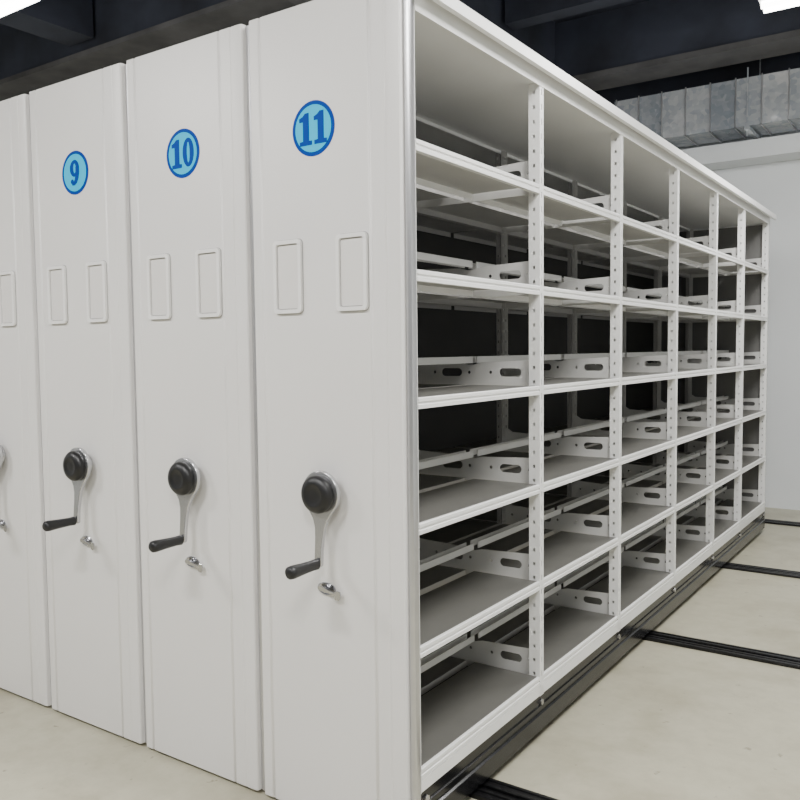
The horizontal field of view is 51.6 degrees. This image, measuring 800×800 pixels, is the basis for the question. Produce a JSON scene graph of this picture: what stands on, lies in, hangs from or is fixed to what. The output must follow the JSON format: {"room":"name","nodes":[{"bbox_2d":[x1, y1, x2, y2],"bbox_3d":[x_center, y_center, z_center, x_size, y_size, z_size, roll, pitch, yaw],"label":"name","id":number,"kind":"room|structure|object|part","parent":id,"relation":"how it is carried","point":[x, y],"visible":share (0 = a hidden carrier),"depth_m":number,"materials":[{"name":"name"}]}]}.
{"room":"archive storage room","nodes":[
{"label":"archive storage room","id":0,"kind":"room"},
{"bbox_2d":[0,0,649,25],"bbox_3d":[-1.242,-3.005,2.889,11.200,0.100,12.000,2,4,34],"label":"ceiling","id":1,"kind":"structure","parent":0,"point":[632,2],"depth_m":6.84,"materials":[{"name":"paint"}]},
{"bbox_2d":[0,0,39,17],"bbox_3d":[-2.391,-2.586,4.629,1.100,0.921,0.140,2,4,34],"label":"ceiling lamp","id":2,"kind":"object","parent":1,"relation":"hanging from","point":[7,7],"visible":1,"depth_m":4.46,"materials":[{"name":"paint"}]},
{"bbox_2d":[0,0,92,45],"bbox_3d":[-4.729,-2.726,3.030,0.300,0.399,8.060,2,4,34],"label":"beam","id":3,"kind":"structure","parent":1,"relation":"attached to","point":[66,22],"depth_m":6.09,"materials":[{"name":"paint"}]},
{"bbox_2d":[0,0,226,79],"bbox_3d":[-2.485,-2.935,6.602,4.560,0.459,0.300,2,4,34],"label":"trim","id":4,"kind":"structure","parent":1,"relation":"attached to","point":[20,51],"depth_m":6.28,"materials":[{"name":"paint"}]},
{"bbox_2d":[0,0,296,100],"bbox_3d":[-2.482,-2.686,6.617,4.560,0.039,0.360,2,4,34],"label":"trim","id":5,"kind":"structure","parent":4,"relation":"attached to","point":[229,13],"depth_m":6.12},
{"bbox_2d":[459,0,554,64],"bbox_3d":[-1.951,-2.661,2.798,0.550,0.559,10.810,2,4,34],"label":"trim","id":6,"kind":"structure","parent":1,"relation":"attached to","point":[540,38],"depth_m":6.61,"materials":[{"name":"paint"}]},
{"bbox_2d":[287,0,311,4],"bbox_3d":[-1.948,-2.361,2.816,0.610,0.039,10.810,2,4,34],"label":"trim","id":7,"kind":"structure","parent":6,"relation":"attached to","point":[296,2],"depth_m":5.18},
{"bbox_2d":[505,0,631,29],"bbox_3d":[3.147,-2.940,4.709,5.610,0.339,0.150,2,4,34],"label":"trim","id":8,"kind":"structure","parent":1,"relation":"attached to","point":[519,14],"depth_m":6.09,"materials":[{"name":"paint"}]},
{"bbox_2d":[555,0,799,75],"bbox_3d":[1.643,-2.999,7.105,10.980,0.479,0.300,2,4,34],"label":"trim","id":9,"kind":"structure","parent":1,"relation":"attached to","point":[652,29],"depth_m":6.63,"materials":[{"name":"paint"}]},
{"bbox_2d":[571,29,799,90],"bbox_3d":[1.646,-2.735,7.121,10.980,0.049,0.360,2,4,34],"label":"trim","id":10,"kind":"structure","parent":9,"relation":"attached to","point":[784,43],"depth_m":6.57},
{"bbox_2d":[615,59,799,147],"bbox_3d":[4.065,-2.656,6.054,5.000,1.089,0.490,2,4,34],"label":"air duct","id":11,"kind":"object","parent":1,"relation":"hanging from","point":[754,107],"visible":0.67,"depth_m":6.84,"materials":[{"name":"metal"}]},
{"bbox_2d":[758,0,799,12],"bbox_3d":[2.464,-2.616,4.283,1.100,0.921,0.140,2,4,34],"label":"ceiling lamp","id":12,"kind":"object","parent":1,"relation":"hanging from","point":[768,6],"visible":1,"depth_m":4.56,"materials":[{"name":"paint"}]},
{"bbox_2d":[0,507,799,799],"bbox_3d":[-1.197,1.287,3.148,11.000,0.100,12.000,2,4,34],"label":"floor","id":13,"kind":"structure","parent":0,"point":[664,721],"depth_m":3.03,"materials":[{"name":"concrete"}]},
{"bbox_2d":[0,94,51,705],"bbox_3d":[-0.314,-0.110,5.282,0.573,2.388,5.022,2,4,34],"label":"shelving unit","id":14,"kind":"object","parent":13,"relation":"on","point":[25,669],"visible":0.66,"depth_m":3.28,"materials":[{"name":"paint"}]},
{"bbox_3d":[-1.645,0.297,3.357,0.132,0.278,0.054,2,4,34],"label":"crank handle","id":15,"kind":"part","parent":14,"relation":"part of","materials":[{"name":"silver metal"}]},
{"bbox_2d":[29,63,146,743],"bbox_3d":[0.160,-0.095,4.957,0.573,2.388,5.022,2,4,34],"label":"shelving unit","id":16,"kind":"object","parent":13,"relation":"on","point":[80,129],"visible":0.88,"depth_m":3.01,"materials":[{"name":"paint"}]},
{"bbox_3d":[-1.171,0.312,3.032,0.132,0.278,0.054,2,4,34],"label":"crank handle","id":17,"kind":"part","parent":16,"relation":"part of","materials":[{"name":"silver metal"}]},
{"bbox_2d":[127,24,689,790],"bbox_3d":[0.634,-0.080,4.633,0.573,2.388,5.022,2,4,34],"label":"shelving unit","id":18,"kind":"object","parent":13,"relation":"on","point":[190,144],"visible":0.4,"depth_m":2.74,"materials":[{"name":"paint"}]},
{"bbox_3d":[-0.697,0.327,2.707,0.132,0.278,0.054,2,4,34],"label":"crank handle","id":19,"kind":"part","parent":18,"relation":"part of","materials":[{"name":"silver metal"}]},
{"bbox_3d":[-0.682,0.048,2.732,0.549,2.388,0.034,2,4,34],"label":"panel","id":20,"kind":"part","parent":18,"relation":"part of","materials":[{"name":"paint"}]},
{"bbox_3d":[0.139,-0.424,3.626,0.267,0.031,0.774,2,4,34],"label":"shelf","id":21,"kind":"part","parent":18,"relation":"part of","materials":[{"name":"metal"}]},
{"bbox_3d":[0.135,-0.772,3.605,0.267,0.031,0.774,2,4,34],"label":"shelf","id":22,"kind":"part","parent":18,"relation":"part of","materials":[{"name":"metal"}]},
{"bbox_3d":[0.150,0.620,3.689,0.267,0.031,0.774,2,4,34],"label":"shelf","id":23,"kind":"part","parent":18,"relation":"part of","materials":[{"name":"metal"}]},
{"bbox_3d":[0.146,0.273,3.668,0.267,0.031,0.774,2,4,34],"label":"shelf","id":24,"kind":"part","parent":18,"relation":"part of","materials":[{"name":"metal"}]},
{"bbox_3d":[0.472,-0.074,3.910,0.021,2.160,0.025,2,4,34],"label":"post","id":25,"kind":"part","parent":18,"relation":"part of","materials":[{"name":"metal"}]},
{"bbox_3d":[0.603,-0.469,4.302,0.267,0.031,0.805,2,4,34],"label":"shelf","id":26,"kind":"part","parent":18,"relation":"part of","materials":[{"name":"metal"}]},
{"bbox_3d":[0.611,0.227,4.344,0.267,0.031,0.805,2,4,34],"label":"shelf","id":27,"kind":"part","parent":18,"relation":"part of","materials":[{"name":"metal"}]},
{"bbox_3d":[0.600,-0.818,4.281,0.267,0.031,0.805,2,4,34],"label":"shelf","id":28,"kind":"part","parent":18,"relation":"part of","materials":[{"name":"metal"}]},
{"bbox_3d":[0.614,0.575,4.365,0.267,0.031,0.805,2,4,34],"label":"shelf","id":29,"kind":"part","parent":18,"relation":"part of","materials":[{"name":"metal"}]},
{"bbox_3d":[0.685,-1.218,4.656,0.573,0.052,4.800,2,4,34],"label":"panel","id":30,"kind":"part","parent":18,"relation":"part of","materials":[{"name":"paint"}]},
{"bbox_3d":[1.073,0.182,5.018,0.267,0.031,0.767,2,4,34],"label":"shelf","id":31,"kind":"part","parent":18,"relation":"part of","materials":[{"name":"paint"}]},
{"bbox_3d":[0.945,-0.121,4.599,0.021,2.160,0.025,2,4,34],"label":"post","id":32,"kind":"part","parent":18,"relation":"part of","materials":[{"name":"metal"}]},
{"bbox_3d":[1.065,-0.515,4.976,0.267,0.031,0.767,2,4,34],"label":"shelf","id":33,"kind":"part","parent":18,"relation":"part of","materials":[{"name":"metal"}]},
{"bbox_3d":[1.077,0.529,5.039,0.267,0.031,0.767,2,4,34],"label":"shelf","id":34,"kind":"part","parent":18,"relation":"part of","materials":[{"name":"metal"}]},
{"bbox_3d":[1.062,-0.863,4.955,0.267,0.031,0.767,2,4,34],"label":"shelf","id":35,"kind":"part","parent":18,"relation":"part of","materials":[{"name":"metal"}]},
{"bbox_3d":[1.505,0.139,5.647,0.267,0.031,0.699,2,4,34],"label":"shelf","id":36,"kind":"part","parent":18,"relation":"part of","materials":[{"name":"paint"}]},
{"bbox_3d":[1.498,-0.558,5.605,0.267,0.031,0.699,2,4,34],"label":"shelf","id":37,"kind":"part","parent":18,"relation":"part of","materials":[{"name":"metal"}]},
{"bbox_3d":[1.494,-0.906,5.584,0.267,0.031,0.699,2,4,34],"label":"shelf","id":38,"kind":"part","parent":18,"relation":"part of","materials":[{"name":"metal"}]},
{"bbox_3d":[1.509,0.486,5.668,0.267,0.031,0.699,2,4,34],"label":"shelf","id":39,"kind":"part","parent":18,"relation":"part of","materials":[{"name":"metal"}]},
{"bbox_3d":[1.929,-0.600,6.234,0.267,0.031,0.763,2,4,34],"label":"shelf","id":40,"kind":"part","parent":18,"relation":"part of","materials":[{"name":"metal"}]},
{"bbox_3d":[1.810,-0.206,5.859,0.021,2.160,0.025,2,4,34],"label":"post","id":41,"kind":"part","parent":18,"relation":"part of","materials":[{"name":"metal"}]},
{"bbox_3d":[1.925,-0.948,6.213,0.267,0.031,0.763,2,4,34],"label":"shelf","id":42,"kind":"part","parent":18,"relation":"part of","materials":[{"name":"metal"}]},
{"bbox_3d":[1.940,0.444,6.297,0.267,0.031,0.763,2,4,34],"label":"shelf","id":43,"kind":"part","parent":18,"relation":"part of","materials":[{"name":"metal"}]},
{"bbox_3d":[2.047,-0.189,6.692,0.567,2.280,0.010,2,4,34],"label":"panel","id":44,"kind":"part","parent":18,"relation":"part of","materials":[{"name":"paint"}]},
{"bbox_3d":[2.259,-0.250,6.513,0.021,2.160,0.025,2,4,34],"label":"post","id":45,"kind":"part","parent":18,"relation":"part of","materials":[{"name":"metal"}]},
{"bbox_2d":[249,0,776,799],"bbox_3d":[1.136,-0.067,4.316,0.609,2.388,5.065,2,4,34],"label":"shelving unit","id":46,"kind":"object","parent":13,"relation":"on","point":[393,669],"visible":1,"depth_m":2.74,"materials":[{"name":"paint"}]},
{"bbox_3d":[-0.222,0.341,2.383,0.132,0.278,0.054,2,4,34],"label":"crank handle","id":47,"kind":"part","parent":46,"relation":"part of","materials":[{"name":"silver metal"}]},
{"bbox_3d":[-0.208,0.063,2.408,0.549,2.388,0.034,2,4,34],"label":"panel","id":48,"kind":"part","parent":46,"relation":"part of","materials":[{"name":"paint"}]},
{"bbox_3d":[0.032,0.030,2.270,0.040,2.160,0.002,2,4,34],"label":"post","id":49,"kind":"part","parent":46,"relation":"part of","materials":[{"name":"metal"}]},
{"bbox_3d":[-0.096,-0.720,2.786,0.267,0.031,0.778,2,4,34],"label":"shelf","id":50,"kind":"part","parent":46,"relation":"part of","materials":[{"name":"metal"}]},
{"bbox_3d":[-0.092,-0.372,2.807,0.267,0.031,0.778,2,4,34],"label":"shelf","id":51,"kind":"part","parent":46,"relation":"part of","materials":[{"name":"metal"}]},
{"bbox_3d":[-0.089,-0.023,2.828,0.267,0.031,0.778,2,4,34],"label":"shelf","id":52,"kind":"part","parent":46,"relation":"part of","materials":[{"name":"metal"}]},
{"bbox_3d":[-0.085,0.325,2.849,0.267,0.031,0.778,2,4,34],"label":"shelf","id":53,"kind":"part","parent":46,"relation":"part of","materials":[{"name":"metal"}]},
{"bbox_3d":[-0.082,0.672,2.870,0.267,0.031,0.778,2,4,34],"label":"shelf","id":54,"kind":"part","parent":46,"relation":"part of","materials":[{"name":"metal"}]},
{"bbox_3d":[-0.078,1.020,2.891,0.267,0.031,0.778,2,4,34],"label":"shelf","id":55,"kind":"part","parent":46,"relation":"part of","materials":[{"name":"metal"}]},
{"bbox_3d":[0.153,-0.712,2.615,0.267,0.031,0.778,2,4,34],"label":"shelf","id":56,"kind":"part","parent":46,"relation":"part of","materials":[{"name":"metal"}]},
{"bbox_3d":[0.157,-0.364,2.636,0.267,0.031,0.778,2,4,34],"label":"shelf","id":57,"kind":"part","parent":46,"relation":"part of","materials":[{"name":"metal"}]},
{"bbox_3d":[0.160,-0.016,2.657,0.267,0.031,0.778,2,4,34],"label":"shelf","id":58,"kind":"part","parent":46,"relation":"part of","materials":[{"name":"metal"}]},
{"bbox_3d":[0.164,0.333,2.678,0.267,0.031,0.778,2,4,34],"label":"shelf","id":59,"kind":"part","parent":46,"relation":"part of","materials":[{"name":"metal"}]},
{"bbox_3d":[0.168,0.680,2.699,0.267,0.031,0.778,2,4,34],"label":"shelf","id":60,"kind":"part","parent":46,"relation":"part of","materials":[{"name":"metal"}]},
{"bbox_3d":[0.171,1.027,2.720,0.267,0.031,0.778,2,4,34],"label":"shelf","id":61,"kind":"part","parent":46,"relation":"part of","materials":[{"name":"metal"}]},
{"bbox_3d":[0.360,-0.765,3.451,0.267,0.031,0.774,2,4,34],"label":"shelf","id":62,"kind":"part","parent":46,"relation":"part of","materials":[{"name":"metal"}]},
{"bbox_3d":[0.364,-0.417,3.472,0.267,0.031,0.774,2,4,34],"label":"shelf","id":63,"kind":"part","parent":46,"relation":"part of","materials":[{"name":"metal"}]},
{"bbox_3d":[0.375,0.627,3.535,0.267,0.031,0.774,2,4,34],"label":"shelf","id":64,"kind":"part","parent":46,"relation":"part of","materials":[{"name":"metal"}]},
{"bbox_3d":[0.371,0.280,3.514,0.267,0.031,0.774,2,4,34],"label":"shelf","id":65,"kind":"part","parent":46,"relation":"part of","materials":[{"name":"metal"}]},
{"bbox_3d":[0.379,0.975,3.556,0.267,0.031,0.774,2,4,34],"label":"shelf","id":66,"kind":"part","parent":46,"relation":"part of","materials":[{"name":"metal"}]},
{"bbox_3d":[0.494,-0.073,3.895,0.021,2.160,0.025,2,4,34],"label":"post","id":67,"kind":"part","parent":46,"relation":"part of","materials":[{"name":"metal"}]},
{"bbox_3d":[0.482,-0.015,2.928,0.042,2.160,0.031,2,4,34],"label":"post","id":68,"kind":"part","parent":46,"relation":"part of","materials":[{"name":"metal"}]},
{"bbox_3d":[0.610,-0.757,3.280,0.267,0.031,0.774,2,4,34],"label":"shelf","id":69,"kind":"part","parent":46,"relation":"part of","materials":[{"name":"metal"}]},
{"bbox_3d":[0.613,-0.409,3.301,0.267,0.031,0.774,2,4,34],"label":"shelf","id":70,"kind":"part","parent":46,"relation":"part of","materials":[{"name":"metal"}]},
{"bbox_3d":[0.628,0.982,3.385,0.267,0.031,0.774,2,4,34],"label":"shelf","id":71,"kind":"part","parent":46,"relation":"part of","materials":[{"name":"metal"}]},
{"bbox_3d":[0.825,-0.811,4.127,0.267,0.031,0.805,2,4,34],"label":"shelf","id":72,"kind":"part","parent":46,"relation":"part of","materials":[{"name":"metal"}]},
{"bbox_3d":[0.828,-0.463,4.148,0.267,0.031,0.805,2,4,34],"label":"shelf","id":73,"kind":"part","parent":46,"relation":"part of","materials":[{"name":"metal"}]},
{"bbox_3d":[0.624,0.635,3.364,0.267,0.031,0.774,2,4,34],"label":"shelf","id":74,"kind":"part","parent":46,"relation":"part of","materials":[{"name":"metal"}]},
{"bbox_3d":[0.621,0.288,3.343,0.267,0.031,0.774,2,4,34],"label":"shelf","id":75,"kind":"part","parent":46,"relation":"part of","materials":[{"name":"metal"}]},
{"bbox_3d":[0.839,0.582,4.211,0.267,0.031,0.805,2,4,34],"label":"shelf","id":76,"kind":"part","parent":46,"relation":"part of","materials":[{"name":"metal"}]},
{"bbox_3d":[0.967,-0.120,4.585,0.021,2.160,0.025,2,4,34],"label":"post","id":77,"kind":"part","parent":46,"relation":"part of","materials":[{"name":"metal"}]},
{"bbox_3d":[0.836,0.234,4.190,0.267,0.031,0.805,2,4,34],"label":"shelf","id":78,"kind":"part","parent":46,"relation":"part of","materials":[{"name":"metal"}]},
{"bbox_3d":[0.843,0.929,4.232,0.267,0.031,0.805,2,4,34],"label":"shelf","id":79,"kind":"part","parent":46,"relation":"part of","materials":[{"name":"metal"}]},
{"bbox_3d":[0.617,-0.061,3.322,0.267,0.031,0.774,2,4,34],"label":"shelf","id":80,"kind":"part","parent":46,"relation":"part of","materials":[{"name":"metal"}]},
{"bbox_3d":[1.159,-1.203,4.331,0.573,0.052,4.800,2,4,34],"label":"panel","id":81,"kind":"part","parent":46,"relation":"part of","materials":[{"name":"paint"}]},
{"bbox_3d":[1.179,0.947,4.456,0.570,0.036,4.788,2,4,34],"label":"trim","id":82,"kind":"part","parent":46,"relation":"part of","materials":[{"name":"paint"}]},
{"bbox_3d":[1.179,1.034,4.461,0.572,0.136,4.786,2,4,34],"label":"frame","id":83,"kind":"part","parent":46,"relation":"part of","materials":[{"name":"metal"}]},
{"bbox_3d":[0.938,-0.060,3.591,0.042,2.160,0.031,2,4,34],"label":"post","id":84,"kind":"part","parent":46,"relation":"part of","materials":[{"name":"metal"}]},
{"bbox_3d":[1.291,-0.508,4.822,0.267,0.031,0.767,2,4,34],"label":"shelf","id":85,"kind":"part","parent":46,"relation":"part of","materials":[{"name":"metal"}]},
{"bbox_3d":[1.287,-0.856,4.801,0.267,0.031,0.767,2,4,34],"label":"shelf","id":86,"kind":"part","parent":46,"relation":"part of","materials":[{"name":"metal"}]},
{"bbox_3d":[1.074,-0.803,3.957,0.267,0.031,0.805,2,4,34],"label":"shelf","id":87,"kind":"part","parent":46,"relation":"part of","materials":[{"name":"metal"}]},
{"bbox_3d":[1.077,-0.455,3.978,0.267,0.031,0.805,2,4,34],"label":"shelf","id":88,"kind":"part","parent":46,"relation":"part of","materials":[{"name":"metal"}]},
{"bbox_3d":[1.418,-0.165,5.242,0.021,2.160,0.025,2,4,34],"label":"post","id":89,"kind":"part","parent":46,"relation":"part of","materials":[{"name":"metal"}]},
{"bbox_3d":[1.092,0.937,4.062,0.267,0.031,0.805,2,4,34],"label":"shelf","id":90,"kind":"part","parent":46,"relation":"part of","materials":[{"name":"metal"}]},
{"bbox_3d":[1.302,0.536,4.885,0.267,0.031,0.767,2,4,34],"label":"shelf","id":91,"kind":"part","parent":46,"relation":"part of","materials":[{"name":"metal"}]},
{"bbox_3d":[1.089,0.589,4.041,0.267,0.031,0.805,2,4,34],"label":"shelf","id":92,"kind":"part","parent":46,"relation":"part of","materials":[{"name":"metal"}]},
{"bbox_3d":[1.298,0.189,4.864,0.267,0.031,0.767,2,4,34],"label":"shelf","id":93,"kind":"part","parent":46,"relation":"part of","materials":[{"name":"metal"}]},
{"bbox_3d":[1.085,0.242,4.020,0.267,0.031,0.805,2,4,34],"label":"shelf","id":94,"kind":"part","parent":46,"relation":"part of","materials":[{"name":"metal"}]},
{"bbox_3d":[1.305,0.883,4.906,0.267,0.031,0.767,2,4,34],"label":"shelf","id":95,"kind":"part","parent":46,"relation":"part of","materials":[{"name":"metal"}]},
{"bbox_3d":[1.081,-0.106,3.999,0.267,0.031,0.805,2,4,34],"label":"shelf","id":96,"kind":"part","parent":46,"relation":"part of","materials":[{"name":"metal"}]},
{"bbox_3d":[1.831,-0.205,5.844,0.021,2.160,0.025,2,4,34],"label":"post","id":97,"kind":"part","parent":46,"relation":"part of","materials":[{"name":"metal"}]},
{"bbox_3d":[1.723,-0.551,5.451,0.267,0.031,0.699,2,4,34],"label":"shelf","id":98,"kind":"part","parent":46,"relation":"part of","materials":[{"name":"metal"}]},
{"bbox_3d":[1.719,-0.899,5.430,0.267,0.031,0.699,2,4,34],"label":"shelf","id":99,"kind":"part","parent":46,"relation":"part of","materials":[{"name":"metal"}]},
{"bbox_3d":[1.734,0.493,5.514,0.267,0.031,0.699,2,4,34],"label":"shelf","id":100,"kind":"part","parent":46,"relation":"part of","materials":[{"name":"metal"}]},
{"bbox_3d":[1.738,0.841,5.535,0.267,0.031,0.699,2,4,34],"label":"shelf","id":101,"kind":"part","parent":46,"relation":"part of","materials":[{"name":"metal"}]},
{"bbox_3d":[1.730,0.146,5.493,0.267,0.031,0.699,2,4,34],"label":"shelf","id":102,"kind":"part","parent":46,"relation":"part of","materials":[{"name":"metal"}]},
{"bbox_3d":[1.536,-0.849,4.630,0.267,0.031,0.767,2,4,34],"label":"shelf","id":103,"kind":"part","parent":46,"relation":"part of","materials":[{"name":"metal"}]},
{"bbox_3d":[1.411,-0.106,4.281,0.042,2.160,0.031,2,4,34],"label":"post","id":104,"kind":"part","parent":46,"relation":"part of","materials":[{"name":"metal"}]},
{"bbox_3d":[1.554,0.891,4.735,0.267,0.031,0.767,2,4,34],"label":"shelf","id":105,"kind":"part","parent":46,"relation":"part of","materials":[{"name":"metal"}]},
{"bbox_3d":[1.540,-0.500,4.651,0.267,0.031,0.767,2,4,34],"label":"shelf","id":106,"kind":"part","parent":46,"relation":"part of","materials":[{"name":"metal"}]},
{"bbox_3d":[1.551,0.544,4.714,0.267,0.031,0.767,2,4,34],"label":"shelf","id":107,"kind":"part","parent":46,"relation":"part of","materials":[{"name":"metal"}]},
{"bbox_3d":[1.547,0.196,4.693,0.267,0.031,0.767,2,4,34],"label":"shelf","id":108,"kind":"part","parent":46,"relation":"part of","materials":[{"name":"metal"}]},
{"bbox_3d":[2.281,-0.250,6.499,0.021,2.160,0.025,2,4,34],"label":"post","id":109,"kind":"part","parent":46,"relation":"part of","materials":[{"name":"metal"}]},
{"bbox_3d":[2.154,-0.593,6.079,0.267,0.031,0.763,2,4,34],"label":"shelf","id":110,"kind":"part","parent":46,"relation":"part of","materials":[{"name":"metal"}]},
{"bbox_3d":[2.150,-0.942,6.058,0.267,0.031,0.763,2,4,34],"label":"shelf","id":111,"kind":"part","parent":46,"relation":"part of","materials":[{"name":"metal"}]},
{"bbox_3d":[1.544,-0.152,4.672,0.267,0.031,0.767,2,4,34],"label":"shelf","id":112,"kind":"part","parent":46,"relation":"part of","materials":[{"name":"metal"}]},
{"bbox_3d":[2.169,0.798,6.163,0.267,0.031,0.763,2,4,34],"label":"shelf","id":113,"kind":"part","parent":46,"relation":"part of","materials":[{"name":"metal"}]},
{"bbox_3d":[2.161,0.104,6.122,0.267,0.031,0.763,2,4,34],"label":"shelf","id":114,"kind":"part","parent":46,"relation":"part of","materials":[{"name":"metal"}]},
{"bbox_3d":[2.165,0.451,6.143,0.267,0.031,0.763,2,4,34],"label":"shelf","id":115,"kind":"part","parent":46,"relation":"part of","materials":[{"name":"metal"}]},
{"bbox_3d":[1.987,0.848,5.365,0.267,0.031,0.699,2,4,34],"label":"shelf","id":116,"kind":"part","parent":46,"relation":"part of","materials":[{"name":"metal"}]},
{"bbox_3d":[1.968,-0.891,5.260,0.267,0.031,0.699,2,4,34],"label":"shelf","id":117,"kind":"part","parent":46,"relation":"part of","materials":[{"name":"metal"}]},
{"bbox_3d":[1.972,-0.543,5.281,0.267,0.031,0.699,2,4,34],"label":"shelf","id":118,"kind":"part","parent":46,"relation":"part of","materials":[{"name":"metal"}]},
{"bbox_3d":[1.863,-0.151,4.939,0.042,2.160,0.031,2,4,34],"label":"post","id":119,"kind":"part","parent":46,"relation":"part of","materials":[{"name":"metal"}]},
{"bbox_3d":[1.983,0.501,5.344,0.267,0.031,0.699,2,4,34],"label":"shelf","id":120,"kind":"part","parent":46,"relation":"part of","materials":[{"name":"metal"}]},
{"bbox_3d":[1.979,0.154,5.323,0.267,0.031,0.699,2,4,34],"label":"shelf","id":121,"kind":"part","parent":46,"relation":"part of","materials":[{"name":"metal"}]},
{"bbox_3d":[1.976,-0.195,5.302,0.267,0.031,0.699,2,4,34],"label":"shelf","id":122,"kind":"part","parent":46,"relation":"part of","materials":[{"name":"metal"}]},
{"bbox_3d":[2.522,-0.174,6.368,0.567,2.280,0.010,2,4,34],"label":"panel","id":123,"kind":"part","parent":46,"relation":"part of","materials":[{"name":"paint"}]},
{"bbox_3d":[2.400,-0.934,5.888,0.267,0.031,0.763,2,4,34],"label":"shelf","id":124,"kind":"part","parent":46,"relation":"part of","materials":[{"name":"metal"}]},
{"bbox_3d":[2.418,0.806,5.993,0.267,0.031,0.763,2,4,34],"label":"shelf","id":125,"kind":"part","parent":46,"relation":"part of","materials":[{"name":"metal"}]},
{"bbox_3d":[2.276,-0.192,5.540,0.042,2.160,0.031,2,4,34],"label":"post","id":126,"kind":"part","parent":46,"relation":"part of","materials":[{"name":"metal"}]},
{"bbox_3d":[2.414,0.459,5.972,0.267,0.031,0.763,2,4,34],"label":"shelf","id":127,"kind":"part","parent":46,"relation":"part of","materials":[{"name":"metal"}]},
{"bbox_3d":[2.403,-0.585,5.909,0.267,0.031,0.763,2,4,34],"label":"shelf","id":128,"kind":"part","parent":46,"relation":"part of","materials":[{"name":"metal"}]},
{"bbox_3d":[2.411,0.111,5.951,0.267,0.031,0.763,2,4,34],"label":"shelf","id":129,"kind":"part","parent":46,"relation":"part of","materials":[{"name":"metal"}]},
{"bbox_3d":[2.407,-0.237,5.930,0.267,0.031,0.763,2,4,34],"label":"shelf","id":130,"kind":"part","parent":46,"relation":"part of","materials":[{"name":"metal"}]},
{"bbox_3d":[2.725,-0.236,6.195,0.042,2.160,0.031,2,4,34],"label":"post","id":131,"kind":"part","parent":46,"relation":"part of","materials":[{"name":"metal"}]},
{"bbox_2d":[468,777,557,799],"bbox_3d":[0.113,1.239,2.756,7.600,0.014,0.120,2,4,34],"label":"rail","id":132,"kind":"object","parent":13,"relation":"on","point":[490,789],"visible":0.02,"depth_m":2.61,"materials":[{"name":"metal"}]},
{"bbox_2d":[642,630,799,668],"bbox_3d":[1.068,1.145,4.148,7.600,0.014,0.120,2,4,34],"label":"rail","id":133,"kind":"object","parent":13,"relation":"on","point":[768,657],"visible":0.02,"depth_m":3.83,"materials":[{"name":"metal"}]},
{"bbox_2d":[721,562,799,578],"bbox_3d":[1.943,1.058,5.424,7.600,0.014,0.120,2,4,34],"label":"rail","id":134,"kind":"object","parent":13,"relation":"on","point":[733,566],"visible":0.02,"depth_m":5.18,"materials":[{"name":"metal"}]},
{"bbox_2d":[765,519,799,526],"bbox_3d":[2.836,0.971,6.724,7.600,0.014,0.120,2,4,34],"label":"rail","id":135,"kind":"object","parent":13,"relation":"on","point":[768,521],"visible":0.02,"depth_m":6.56,"materials":[{"name":"metal"}]},
{"bbox_2d":[678,130,799,509],"bbox_3d":[2.143,-1.190,7.916,11.000,4.200,0.100,2,4,34],"label":"wall","id":136,"kind":"structure","parent":0,"point":[775,186],"depth_m":7.12,"materials":[{"name":"paint"}]},
{"bbox_2d":[594,52,799,105],"bbox_3d":[2.078,-2.912,7.744,10.980,0.739,0.064,2,4,34],"label":"trim","id":137,"kind":"structure","parent":136,"relation":"attached to","point":[792,61],"depth_m":7.30,"materials":[{"name":"paint"}]},
{"bbox_2d":[681,133,799,169],"bbox_3d":[2.020,-2.132,7.694,10.980,0.150,0.299,2,4,34],"label":"trim","id":138,"kind":"structure","parent":136,"relation":"attached to","point":[783,147],"depth_m":6.95,"materials":[{"name":"paint"}]}
]}

